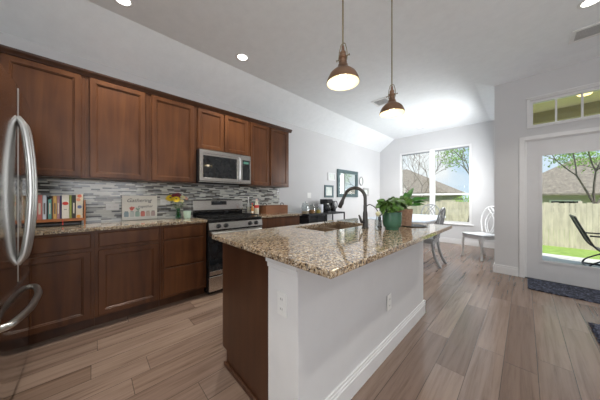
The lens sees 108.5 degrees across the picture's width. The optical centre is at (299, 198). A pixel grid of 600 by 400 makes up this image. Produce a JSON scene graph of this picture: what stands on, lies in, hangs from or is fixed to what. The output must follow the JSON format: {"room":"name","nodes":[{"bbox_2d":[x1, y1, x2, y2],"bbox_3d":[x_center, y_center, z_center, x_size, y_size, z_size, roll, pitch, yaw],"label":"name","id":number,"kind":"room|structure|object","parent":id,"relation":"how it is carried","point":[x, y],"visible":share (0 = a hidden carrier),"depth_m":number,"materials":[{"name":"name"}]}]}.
{"room":"kitchen","nodes":[
{"label":"kitchen","id":0,"kind":"room"},
{"bbox_2d":[0,32,379,220],"bbox_3d":[-0.294,-0.475,4.345,8.200,3.300,0.140,0,0,-44],"label":"wall","id":1,"kind":"structure","parent":0,"point":[312,155],"depth_m":4.67,"materials":[{"name":"paint"}]},
{"bbox_2d":[0,52,85,179],"bbox_3d":[-2.409,-0.703,1.982,0.634,1.015,0.327,0,0,-44],"label":"upper cabinet","id":2,"kind":"object","parent":1,"relation":"attached to","point":[55,97],"visible":0.75,"depth_m":1.95,"materials":[{"name":"brown wood"}]},
{"bbox_2d":[86,76,147,181],"bbox_3d":[-2.001,-0.703,2.375,0.499,1.015,0.327,0,0,-44],"label":"upper cabinet","id":3,"kind":"object","parent":1,"relation":"attached to","point":[116,115],"visible":1,"depth_m":2.24,"materials":[{"name":"brown wood"}]},
{"bbox_2d":[38,178,278,222],"bbox_3d":[-1.690,0.046,2.896,3.580,0.487,0.010,0,0,-44],"label":"backsplash","id":4,"kind":"structure","parent":1,"relation":"attached to","point":[97,193],"depth_m":2.65,"materials":[{"name":"tile"}]},
{"bbox_2d":[106,204,118,209],"bbox_3d":[-2.133,0.102,2.458,0.115,0.070,0.008,0,0,-44],"label":"wall outlet","id":5,"kind":"object","parent":4,"relation":"attached to","point":[108,206],"visible":1,"depth_m":2.46,"materials":[{"name":"plastic"}]},
{"bbox_2d":[160,199,169,204],"bbox_3d":[-1.757,0.050,2.819,0.115,0.070,0.008,0,0,-44],"label":"wall outlet","id":6,"kind":"object","parent":4,"relation":"attached to","point":[162,201],"visible":0.89,"depth_m":2.81,"materials":[{"name":"plastic"}]},
{"bbox_2d":[146,94,195,183],"bbox_3d":[-1.634,-0.703,2.728,0.516,1.015,0.327,0,0,-44],"label":"upper cabinet","id":7,"kind":"object","parent":1,"relation":"attached to","point":[171,124],"visible":0.97,"depth_m":2.60,"materials":[{"name":"brown wood"}]},
{"bbox_2d":[196,107,247,155],"bbox_3d":[-1.172,-0.925,3.172,0.765,0.570,0.327,0,0,-44],"label":"upper cabinet","id":8,"kind":"object","parent":1,"relation":"attached to","point":[215,131],"visible":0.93,"depth_m":3.01,"materials":[{"name":"brown wood"}]},
{"bbox_2d":[196,149,250,184],"bbox_3d":[-1.129,-0.421,3.131,0.750,0.423,0.429,0,0,-44],"label":"microwave","id":9,"kind":"object","parent":8,"relation":"attached to","point":[212,167],"visible":0.95,"depth_m":2.97,"materials":[{"name":"silver metal"}]},
{"bbox_2d":[239,121,288,187],"bbox_3d":[-0.600,-0.703,3.723,0.821,1.015,0.327,0,0,-44],"label":"upper cabinet","id":10,"kind":"object","parent":1,"relation":"attached to","point":[268,148],"visible":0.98,"depth_m":3.57,"materials":[{"name":"brown wood"}]},
{"bbox_2d":[0,44,291,132],"bbox_3d":[-1.445,-1.210,2.894,3.290,0.050,0.350,0,0,-44],"label":"crown molding","id":11,"kind":"structure","parent":10,"relation":"attached to","point":[4,49],"depth_m":2.25,"materials":[{"name":"brown wood"}]},
{"bbox_2d":[324,185,333,196],"bbox_3d":[0.696,-0.163,5.183,0.330,0.295,0.024,0,0,-44],"label":"picture frame","id":12,"kind":"object","parent":1,"relation":"attached to","point":[328,189],"visible":1,"depth_m":5.18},
{"bbox_2d":[326,187,331,195],"bbox_3d":[0.691,-0.163,5.188,0.240,0.205,0.009,0,0,-44],"label":"picture","id":13,"kind":"object","parent":12,"relation":"attached to","point":[328,189],"depth_m":5.19},
{"bbox_2d":[328,172,334,180],"bbox_3d":[0.770,-0.520,5.257,0.280,0.190,0.019,0,0,-44],"label":"picture frame","id":14,"kind":"object","parent":1,"relation":"attached to","point":[331,176],"visible":1,"depth_m":5.26,"materials":[{"name":"white paint"}]},
{"bbox_2d":[337,169,357,196],"bbox_3d":[1.274,-0.378,5.728,0.940,0.705,0.039,0,0,-44],"label":"wall mirror","id":15,"kind":"object","parent":1,"relation":"attached to","point":[346,179],"visible":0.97,"depth_m":5.69,"materials":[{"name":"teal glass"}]},
{"bbox_2d":[340,173,355,193],"bbox_3d":[1.266,-0.378,5.737,0.770,0.535,0.015,0,0,-44],"label":"mirror glass","id":16,"kind":"object","parent":15,"relation":"attached to","point":[347,180],"depth_m":5.72,"materials":[{"name":"mirror"}]},
{"bbox_2d":[359,177,362,185],"bbox_3d":[1.760,-0.485,6.205,0.206,0.266,0.036,0,0,-44],"label":"oval frame","id":17,"kind":"object","parent":1,"relation":"attached to","point":[360,178],"visible":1,"depth_m":6.19,"materials":[{"name":"silver metal"}]},
{"bbox_2d":[363,188,368,195],"bbox_3d":[1.946,-0.180,6.386,0.300,0.230,0.024,0,0,-44],"label":"picture frame","id":18,"kind":"object","parent":1,"relation":"attached to","point":[366,190],"visible":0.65,"depth_m":6.42,"materials":[{"name":"silver metal"}]},
{"bbox_2d":[0,0,599,151],"bbox_3d":[1.083,-1.808,1.226,10.260,0.635,6.265,0,0,-44],"label":"ceiling","id":19,"kind":"structure","parent":0,"point":[450,56],"depth_m":2.56,"materials":[{"name":"white paint"}]},
{"bbox_2d":[114,0,133,7],"bbox_3d":[-1.631,-1.822,1.984,0.172,0.005,0.172,0,0,-44],"label":"recessed light","id":20,"kind":"object","parent":19,"relation":"in","point":[125,3],"visible":1,"depth_m":2.02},
{"bbox_2d":[236,53,248,60],"bbox_3d":[-0.745,-1.822,2.794,0.172,0.005,0.172,0,0,-44],"label":"recessed light","id":21,"kind":"object","parent":19,"relation":"in","point":[240,56],"visible":1,"depth_m":2.79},
{"bbox_2d":[327,0,359,90],"bbox_3d":[0.273,-1.278,1.372,0.206,1.093,0.206,0,0,-44],"label":"pendant lamp","id":22,"kind":"object","parent":19,"relation":"hanging from","point":[343,77],"visible":1,"depth_m":1.37,"materials":[{"name":"gold metal"}]},
{"bbox_2d":[371,97,388,106],"bbox_3d":[1.550,-1.819,4.086,0.300,0.011,0.300,0,0,-44],"label":"ceiling vent","id":23,"kind":"object","parent":19,"relation":"in","point":[382,101],"visible":0.79,"depth_m":4.07,"materials":[{"name":"white metal"}]},
{"bbox_2d":[379,0,404,117],"bbox_3d":[0.800,-1.280,1.880,0.206,1.088,0.206,0,0,-44],"label":"pendant lamp","id":24,"kind":"object","parent":19,"relation":"hanging from","point":[393,108],"visible":1,"depth_m":1.88,"materials":[{"name":"gold metal"}]},
{"bbox_2d":[568,22,599,44],"bbox_3d":[3.279,-1.819,2.246,0.280,0.011,0.590,0,0,-44],"label":"ceiling vent","id":25,"kind":"object","parent":19,"relation":"in","point":[592,30],"visible":1,"depth_m":2.38,"materials":[{"name":"white metal"}]},
{"bbox_2d":[576,0,599,8],"bbox_3d":[2.698,-1.822,1.999,0.172,0.005,0.172,0,0,-44],"label":"recessed light","id":26,"kind":"object","parent":19,"relation":"in","point":[583,4],"visible":1,"depth_m":2.02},
{"bbox_2d":[10,242,599,399],"bbox_3d":[1.083,1.235,1.226,10.540,0.120,6.545,0,0,-44],"label":"floor","id":27,"kind":"structure","parent":0,"point":[482,333],"depth_m":1.66,"materials":[{"name":"brown wood"}]},
{"bbox_2d":[0,63,42,399],"bbox_3d":[-1.978,0.245,1.074,0.878,1.860,0.920,0,0,-44],"label":"refrigerator","id":28,"kind":"object","parent":27,"relation":"on","point":[18,166],"visible":1,"depth_m":1.24,"materials":[{"name":"metal"}]},
{"bbox_2d":[29,231,94,344],"bbox_3d":[-2.268,0.733,1.921,0.634,0.881,0.610,0,0,-44],"label":"base cabinet","id":29,"kind":"object","parent":27,"relation":"on","point":[63,264],"visible":0.73,"depth_m":1.80,"materials":[{"name":"brown wood"}]},
{"bbox_2d":[34,217,206,235],"bbox_3d":[-1.906,0.276,2.251,1.615,0.030,0.617,0,0,-44],"label":"countertop","id":30,"kind":"structure","parent":29,"relation":"on","point":[106,225],"depth_m":2.13,"materials":[{"name":"stone"}]},
{"bbox_2d":[36,221,80,227],"bbox_3d":[-2.314,0.243,2.037,0.350,0.033,0.176,0,0,-44],"label":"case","id":31,"kind":"object","parent":30,"relation":"on","point":[65,223],"visible":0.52,"depth_m":2.01,"materials":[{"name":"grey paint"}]},
{"bbox_2d":[36,200,85,224],"bbox_3d":[-2.314,0.140,2.029,0.424,0.240,0.207,0,0,-44],"label":"rack","id":32,"kind":"object","parent":30,"relation":"on","point":[84,218],"visible":0.53,"depth_m":2.02,"materials":[{"name":"orange wood"}]},
{"bbox_2d":[37,195,42,219],"bbox_3d":[-2.372,0.086,1.978,0.030,0.228,0.171,0,0,-44],"label":"cookbook","id":33,"kind":"object","parent":32,"relation":"on","point":[40,197],"visible":0.74,"depth_m":1.92,"materials":[{"name":"red paper"}]},
{"bbox_2d":[43,195,48,218],"bbox_3d":[-2.351,0.087,1.998,0.022,0.226,0.171,0,0,-44],"label":"cookbook","id":34,"kind":"object","parent":32,"relation":"on","point":[44,196],"visible":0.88,"depth_m":1.94,"materials":[{"name":"grey paper"}]},
{"bbox_2d":[48,199,51,218],"bbox_3d":[-2.328,0.105,2.020,0.020,0.190,0.171,0,0,-44],"label":"cookbook","id":35,"kind":"object","parent":32,"relation":"on","point":[49,200],"visible":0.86,"depth_m":1.96,"materials":[{"name":"teal paper"}]},
{"bbox_2d":[53,196,56,218],"bbox_3d":[-2.306,0.089,2.041,0.021,0.222,0.171,0,0,-44],"label":"cookbook","id":36,"kind":"object","parent":32,"relation":"on","point":[54,197],"visible":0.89,"depth_m":1.98,"materials":[{"name":"yellow paper"}]},
{"bbox_2d":[57,196,59,218],"bbox_3d":[-2.291,0.090,2.055,0.017,0.220,0.171,0,0,-44],"label":"cookbook","id":37,"kind":"object","parent":32,"relation":"on","point":[58,197],"visible":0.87,"depth_m":2.00,"materials":[{"name":"pink paper"}]},
{"bbox_2d":[60,196,61,218],"bbox_3d":[-2.281,0.088,2.066,0.009,0.224,0.170,0,0,-44],"label":"cookbook","id":38,"kind":"object","parent":32,"relation":"on","point":[60,196],"visible":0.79,"depth_m":2.01,"materials":[{"name":"purple paper"}]},
{"bbox_2d":[62,195,68,224],"bbox_3d":[-2.251,0.109,2.078,0.046,0.282,0.194,0,0,-44],"label":"cookbook","id":39,"kind":"object","parent":32,"relation":"in","point":[65,198],"visible":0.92,"depth_m":2.02,"materials":[{"name":"white paper"}]},
{"bbox_2d":[69,195,71,217],"bbox_3d":[-2.236,0.086,2.109,0.015,0.228,0.170,0,0,-44],"label":"cookbook","id":40,"kind":"object","parent":32,"relation":"on","point":[70,196],"visible":0.85,"depth_m":2.05,"materials":[{"name":"green paper"}]},
{"bbox_2d":[72,195,75,217],"bbox_3d":[-2.220,0.086,2.124,0.024,0.230,0.171,0,0,-44],"label":"cookbook","id":41,"kind":"object","parent":32,"relation":"on","point":[73,196],"visible":0.9,"depth_m":2.06,"materials":[{"name":"black paper"}]},
{"bbox_2d":[76,194,83,217],"bbox_3d":[-2.192,0.082,2.150,0.049,0.236,0.171,0,0,-44],"label":"cookbook","id":42,"kind":"object","parent":32,"relation":"on","point":[79,197],"visible":1,"depth_m":2.09,"materials":[{"name":"beige paper"}]},
{"bbox_2d":[122,195,156,220],"bbox_3d":[-1.929,0.115,2.606,0.343,0.290,0.025,0,0,-44],"label":"kitchen sign","id":43,"kind":"object","parent":30,"relation":"on","point":[133,207],"visible":1,"depth_m":2.59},
{"bbox_2d":[165,193,187,218],"bbox_3d":[-1.567,0.094,2.752,0.206,0.332,0.195,0,0,4],"label":"flower bouquet","id":44,"kind":"object","parent":30,"relation":"on","point":[175,198],"visible":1,"depth_m":2.73,"materials":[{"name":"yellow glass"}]},
{"bbox_2d":[183,211,190,218],"bbox_3d":[-1.429,0.211,2.733,0.094,0.098,0.094,0,0,-44],"label":"pot","id":45,"kind":"object","parent":30,"relation":"on","point":[187,214],"visible":1,"depth_m":2.70,"materials":[{"name":"ceramic"}]},
{"bbox_2d":[94,226,159,324],"bbox_3d":[-1.857,0.733,2.316,0.504,0.881,0.610,0,0,-44],"label":"base cabinet","id":46,"kind":"object","parent":27,"relation":"on","point":[127,261],"visible":0.89,"depth_m":2.08,"materials":[{"name":"brown wood"}]},
{"bbox_2d":[159,222,205,305],"bbox_3d":[-1.505,0.733,2.655,0.471,0.881,0.610,0,0,-44],"label":"base cabinet","id":47,"kind":"object","parent":27,"relation":"on","point":[182,246],"visible":0.89,"depth_m":2.42,"materials":[{"name":"brown wood"}]},
{"bbox_2d":[191,199,261,293],"bbox_3d":[-1.012,0.598,3.042,0.758,1.155,0.718,0,0,-44],"label":"gas range","id":48,"kind":"object","parent":27,"relation":"on","point":[222,216],"visible":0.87,"depth_m":2.79,"materials":[{"name":"silver metal"}]},
{"bbox_2d":[194,215,261,220],"bbox_3d":[-1.020,0.270,3.050,0.758,0.020,0.570,0,0,-44],"label":"cooktop","id":49,"kind":"object","parent":48,"relation":"in","point":[207,217],"depth_m":2.89,"materials":[{"name":"black metal"}]},
{"bbox_2d":[261,215,299,228],"bbox_3d":[-0.491,0.733,3.631,0.791,0.881,0.610,0,0,-44],"label":"base cabinet","id":50,"kind":"object","parent":27,"relation":"on","point":[272,222],"visible":0.12,"depth_m":3.39,"materials":[{"name":"brown wood"}]},
{"bbox_2d":[255,212,301,217],"bbox_3d":[-0.473,0.276,3.629,0.820,0.030,0.617,0,0,-44],"label":"countertop","id":51,"kind":"structure","parent":50,"relation":"on","point":[288,213],"depth_m":3.44,"materials":[{"name":"stone"}]},
{"bbox_2d":[247,197,249,212],"bbox_3d":[-0.825,0.120,3.453,0.041,0.280,0.041,0,0,-44],"label":"bottle","id":52,"kind":"object","parent":51,"relation":"on","point":[248,204],"visible":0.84,"depth_m":3.44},
{"bbox_2d":[254,199,258,213],"bbox_3d":[-0.694,0.136,3.454,0.072,0.250,0.073,0,0,-44],"label":"bottle","id":53,"kind":"object","parent":51,"relation":"on","point":[256,206],"visible":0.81,"depth_m":3.43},
{"bbox_2d":[259,203,287,213],"bbox_3d":[-0.458,0.170,3.750,0.460,0.181,0.220,0,0,-44],"label":"wooden crate","id":54,"kind":"object","parent":51,"relation":"on","point":[263,209],"visible":0.94,"depth_m":3.63,"materials":[{"name":"brown wood"}]},
{"bbox_2d":[300,211,344,223],"bbox_3d":[0.481,0.744,4.692,1.202,0.862,0.357,0,0,-44],"label":"metal rack","id":55,"kind":"object","parent":27,"relation":"on","point":[316,217],"visible":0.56,"depth_m":4.34,"materials":[{"name":"black metal"}]},
{"bbox_2d":[300,216,310,223],"bbox_3d":[0.158,0.440,4.368,0.225,0.160,0.274,0,0,-44],"label":"basket","id":56,"kind":"object","parent":55,"relation":"on","point":[303,219],"depth_m":4.26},
{"bbox_2d":[310,216,316,222],"bbox_3d":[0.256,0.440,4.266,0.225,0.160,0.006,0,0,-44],"label":"basket","id":57,"kind":"object","parent":55,"relation":"on","point":[313,219],"depth_m":4.28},
{"bbox_2d":[317,215,322,221],"bbox_3d":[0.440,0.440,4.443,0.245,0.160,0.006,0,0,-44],"label":"basket","id":58,"kind":"object","parent":55,"relation":"on","point":[319,218],"depth_m":4.42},
{"bbox_2d":[302,211,344,215],"bbox_3d":[0.481,0.329,4.692,1.200,0.032,0.355,0,0,-44],"label":"shelf","id":59,"kind":"object","parent":55,"relation":"attached to","point":[337,212],"depth_m":4.47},
{"bbox_2d":[320,199,332,212],"bbox_3d":[0.592,0.168,4.736,0.180,0.290,0.256,0,0,-44],"label":"coffee maker","id":60,"kind":"object","parent":55,"relation":"on","point":[326,207],"visible":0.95,"depth_m":4.68,"materials":[{"name":"black plastic"}]},
{"bbox_2d":[329,200,337,211],"bbox_3d":[0.753,0.172,4.895,0.234,0.280,0.170,0,0,-3],"label":"electric kettle","id":61,"kind":"object","parent":55,"relation":"on","point":[332,204],"visible":0.75,"depth_m":4.83,"materials":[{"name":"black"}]},
{"bbox_2d":[223,241,425,399],"bbox_3d":[0.355,0.734,1.884,1.807,0.883,0.818,0,0,-44],"label":"kitchen island","id":62,"kind":"object","parent":27,"relation":"on","point":[335,333],"visible":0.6,"depth_m":1.27,"materials":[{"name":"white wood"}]},
{"bbox_2d":[277,290,286,317],"bbox_3d":[-0.089,0.520,1.059,0.008,0.115,0.070,0,0,-44],"label":"island outlet","id":63,"kind":"object","parent":62,"relation":"attached to","point":[281,297],"visible":1,"depth_m":1.05,"materials":[{"name":"plastic"}]},
{"bbox_2d":[212,218,451,278],"bbox_3d":[0.412,0.276,1.798,1.863,0.030,1.064,0,0,-44],"label":"island countertop","id":64,"kind":"structure","parent":62,"relation":"on","point":[329,254],"depth_m":1.27,"materials":[{"name":"stone"}]},
{"bbox_2d":[307,224,355,231],"bbox_3d":[0.319,0.383,2.055,0.706,0.183,0.386,0,0,-44],"label":"sink","id":65,"kind":"object","parent":64,"relation":"in","point":[336,226],"visible":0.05,"depth_m":2.28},
{"bbox_2d":[338,186,368,227],"bbox_3d":[0.467,0.078,1.927,0.280,0.366,0.085,0,0,27],"label":"faucet","id":66,"kind":"object","parent":64,"relation":"on","point":[365,214],"visible":0.99,"depth_m":1.88,"materials":[{"name":"metal"}]},
{"bbox_2d":[367,204,381,226],"bbox_3d":[0.691,0.159,1.998,0.163,0.204,0.046,0,0,19],"label":"filter faucet","id":67,"kind":"object","parent":64,"relation":"on","point":[379,217],"visible":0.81,"depth_m":1.98,"materials":[{"name":"metal"}]},
{"bbox_2d":[375,211,381,230],"bbox_3d":[0.631,0.184,1.745,0.051,0.153,0.052,0,0,-44],"label":"soap bottle","id":68,"kind":"object","parent":64,"relation":"on","point":[378,213],"visible":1,"depth_m":1.73,"materials":[{"name":"clear glass"}]},
{"bbox_2d":[382,211,401,229],"bbox_3d":[0.767,0.189,1.799,0.154,0.145,0.154,0,0,-44],"label":"pot","id":69,"kind":"object","parent":64,"relation":"on","point":[392,220],"depth_m":1.74,"materials":[{"name":"green ceramic"}]},
{"bbox_2d":[376,196,412,229],"bbox_3d":[0.770,0.120,1.792,0.277,0.282,0.289,0,0,-44],"label":"pothos","id":70,"kind":"object","parent":64,"relation":"on","point":[391,219],"visible":1,"depth_m":1.74,"materials":[{"name":"green plant"}]},
{"bbox_2d":[406,224,425,226],"bbox_3d":[1.058,0.258,2.031,0.240,0.006,0.240,0,0,-44],"label":"saucer","id":71,"kind":"object","parent":64,"relation":"on","point":[412,225],"visible":0.62,"depth_m":2.01,"materials":[{"name":"grey ceramic"}]},
{"bbox_2d":[397,187,427,225],"bbox_3d":[1.054,0.076,2.044,0.281,0.356,0.276,0,0,-37],"label":"potted arrowhead","id":72,"kind":"object","parent":71,"relation":"on","point":[406,213],"visible":0.56,"depth_m":1.98,"materials":[{"name":"plant"}]},
{"bbox_2d":[397,209,412,225],"bbox_3d":[0.987,0.178,2.032,0.136,0.152,0.136,0,0,-44],"label":"pot","id":73,"kind":"object","parent":72,"relation":"attached to","point":[406,213],"depth_m":1.98,"materials":[{"name":"ceramic"}]},
{"bbox_2d":[387,293,390,310],"bbox_3d":[0.678,0.790,1.639,0.070,0.115,0.008,0,0,-44],"label":"island outlet","id":74,"kind":"object","parent":62,"relation":"attached to","point":[389,295],"visible":1,"depth_m":1.63,"materials":[{"name":"plastic"}]},
{"bbox_2d":[368,214,445,248],"bbox_3d":[2.369,0.795,4.749,2.040,0.760,1.100,0,0,-44],"label":"dining table","id":75,"kind":"object","parent":27,"relation":"on","point":[416,218],"visible":0.12,"depth_m":4.41,"materials":[{"name":"paint"}]},
{"bbox_2d":[421,204,439,246],"bbox_3d":[3.288,0.672,5.550,0.545,1.032,0.470,0,0,-44],"label":"dining chair","id":76,"kind":"object","parent":27,"relation":"on","point":[427,204],"visible":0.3,"depth_m":5.70,"materials":[{"name":"grey paint"}]},
{"bbox_2d":[423,207,446,268],"bbox_3d":[2.309,0.672,3.918,0.470,1.032,0.545,0,0,-44],"label":"dining chair","id":77,"kind":"object","parent":27,"relation":"on","point":[440,220],"visible":0.66,"depth_m":3.74,"materials":[{"name":"grey paint"}]},
{"bbox_2d":[461,206,493,260],"bbox_3d":[3.609,0.672,4.265,0.545,1.032,0.470,0,0,-7],"label":"dining chair","id":78,"kind":"object","parent":27,"relation":"on","point":[481,236],"visible":0.68,"depth_m":4.27,"materials":[{"name":"white paint"}]},
{"bbox_2d":[527,278,599,303],"bbox_3d":[3.444,1.168,2.655,0.525,0.014,0.890,0,0,-44],"label":"door mat","id":79,"kind":"object","parent":27,"relation":"on","point":[585,294],"visible":1,"depth_m":2.71,"materials":[{"name":"fabric"}]},
{"bbox_2d":[589,322,599,343],"bbox_3d":[2.820,1.168,1.388,0.792,0.015,1.090,0,0,-44],"label":"shag rug","id":80,"kind":"object","parent":27,"relation":"on","point":[596,327],"visible":1,"depth_m":1.90,"materials":[{"name":"grey fabric"}]},
{"bbox_2d":[380,120,493,242],"bbox_3d":[3.724,-0.475,5.980,0.140,3.300,3.075,0,0,-44],"label":"wall","id":81,"kind":"structure","parent":0,"point":[481,135],"depth_m":5.41,"materials":[{"name":"paint"}]},
{"bbox_2d":[400,143,473,225],"bbox_3d":[3.662,-0.333,5.976,0.115,2.045,1.805,0,0,-44],"label":"window","id":82,"kind":"structure","parent":81,"relation":"in","point":[432,193],"depth_m":5.93,"materials":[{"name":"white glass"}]},
{"bbox_2d":[439,237,493,247],"bbox_3d":[3.619,1.110,5.977,0.016,0.130,2.935,0,0,-44],"label":"baseboard","id":83,"kind":"structure","parent":81,"relation":"attached to","point":[441,239],"depth_m":5.39,"materials":[{"name":"white wood"}]},
{"bbox_2d":[494,57,599,275],"bbox_3d":[4.298,-0.475,2.283,0.140,3.300,3.330,0,0,-44],"label":"wall","id":84,"kind":"structure","parent":0,"point":[510,102],"depth_m":3.27,"materials":[{"name":"paint"}]},
{"bbox_2d":[494,264,517,275],"bbox_3d":[3.179,1.110,3.333,0.016,0.130,0.265,0,0,-44],"label":"baseboard","id":85,"kind":"structure","parent":84,"relation":"attached to","point":[502,269],"depth_m":3.33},
{"bbox_2d":[519,127,599,277],"bbox_3d":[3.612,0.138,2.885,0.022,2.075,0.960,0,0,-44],"label":"trim","id":86,"kind":"structure","parent":84,"relation":"attached to","point":[522,140],"depth_m":3.19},
{"bbox_2d":[525,277,599,290],"bbox_3d":[3.656,1.169,2.928,0.130,0.012,0.850,0,0,-44],"label":"trim","id":87,"kind":"structure","parent":84,"relation":"attached to","point":[525,277],"depth_m":2.94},
{"bbox_2d":[526,132,599,289],"bbox_3d":[3.613,0.167,2.895,0.110,1.993,0.813,0,0,-44],"label":"door","id":88,"kind":"structure","parent":84,"relation":"in","point":[565,273],"depth_m":3.06,"materials":[{"name":"paint"}]},
{"bbox_2d":[526,82,599,128],"bbox_3d":[3.633,-1.241,2.906,0.094,0.442,0.820,0,0,-44],"label":"window","id":89,"kind":"structure","parent":84,"relation":"in","point":[529,104],"depth_m":2.95,"materials":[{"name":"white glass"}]},
{"bbox_2d":[533,90,599,113],"bbox_3d":[4.620,-1.650,3.044,1.360,0.150,2.380,0,0,-44],"label":"roof","id":90,"kind":"structure","parent":84,"relation":"attached to","point":[595,96],"depth_m":3.56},
{"bbox_2d":[533,101,599,124],"bbox_3d":[5.035,-1.480,3.442,0.210,0.190,2.380,0,0,-44],"label":"beam","id":91,"kind":"structure","parent":90,"relation":"attached to","point":[593,108],"depth_m":3.74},
{"label":"outside","id":92,"kind":"structure","parent":0,"visible":0},
{"bbox_2d":[542,245,599,259],"bbox_3d":[24.231,1.675,23.313,52.750,0.800,90.000,0,0,-44],"label":"lawn","id":93,"kind":"structure","parent":92,"point":[582,253],"depth_m":6.30,"materials":[{"name":"green plant"}]},
{"bbox_2d":[403,150,453,200],"bbox_3d":[8.355,-1.383,14.925,5.396,6.925,4.328,0,0,36],"label":"bare tree","id":94,"kind":"object","parent":93,"relation":"on","point":[420,156],"visible":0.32,"depth_m":15.43,"materials":[{"name":"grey plant"}]},
{"bbox_2d":[403,169,464,201],"bbox_3d":[11.990,-0.650,25.760,10.000,5.451,11.500,0,0,-44],"label":"house","id":95,"kind":"structure","parent":93,"relation":"on","point":[408,176],"depth_m":21.14,"materials":[{"name":"beige"}]},
{"bbox_2d":[435,147,468,221],"bbox_3d":[6.979,-0.935,8.177,4.245,5.230,4.639,0,0,-37],"label":"leafy tree","id":96,"kind":"object","parent":93,"relation":"on","point":[457,158],"visible":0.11,"depth_m":9.49,"materials":[{"name":"green plant"}]},
{"bbox_2d":[454,195,468,201],"bbox_3d":[12.706,0.806,16.069,3.479,2.537,3.519,0,0,-44],"label":"bush","id":97,"kind":"object","parent":93,"relation":"on","point":[466,198],"visible":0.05,"depth_m":16.25,"materials":[{"name":"green plant"}]},
{"bbox_2d":[403,200,599,250],"bbox_3d":[8.796,1.125,11.159,0.150,2.000,22.114,0,0,-44],"label":"fence","id":98,"kind":"object","parent":93,"relation":"on","point":[558,229],"visible":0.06,"depth_m":8.94,"materials":[{"name":"beige wood"}]},
{"bbox_2d":[542,157,599,202],"bbox_3d":[21.011,-0.401,14.941,8.000,4.951,10.600,0,0,-44],"label":"house","id":99,"kind":"structure","parent":93,"relation":"on","point":[558,186],"depth_m":14.22,"materials":[{"name":"beige"}]},
{"bbox_2d":[543,151,599,203],"bbox_3d":[13.207,-1.237,9.124,5.862,6.642,5.631,0,0,-18],"label":"tree","id":100,"kind":"object","parent":93,"relation":"on","point":[590,153],"visible":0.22,"depth_m":10.06,"materials":[{"name":"green plant"}]},
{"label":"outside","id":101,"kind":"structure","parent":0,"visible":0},
{"bbox_2d":[542,253,599,267],"bbox_3d":[4.324,1.270,4.160,2.500,0.090,28.000,0,0,-44],"label":"patio slab","id":102,"kind":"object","parent":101,"point":[548,257],"depth_m":4.31,"materials":[{"name":"concrete"}]},
{"bbox_2d":[569,214,599,266],"bbox_3d":[5.270,0.769,3.682,0.568,0.912,0.807,0,0,-44],"label":"patio chair","id":103,"kind":"object","parent":102,"relation":"on","point":[576,222],"visible":0.89,"depth_m":3.92,"materials":[{"name":"black metal"}]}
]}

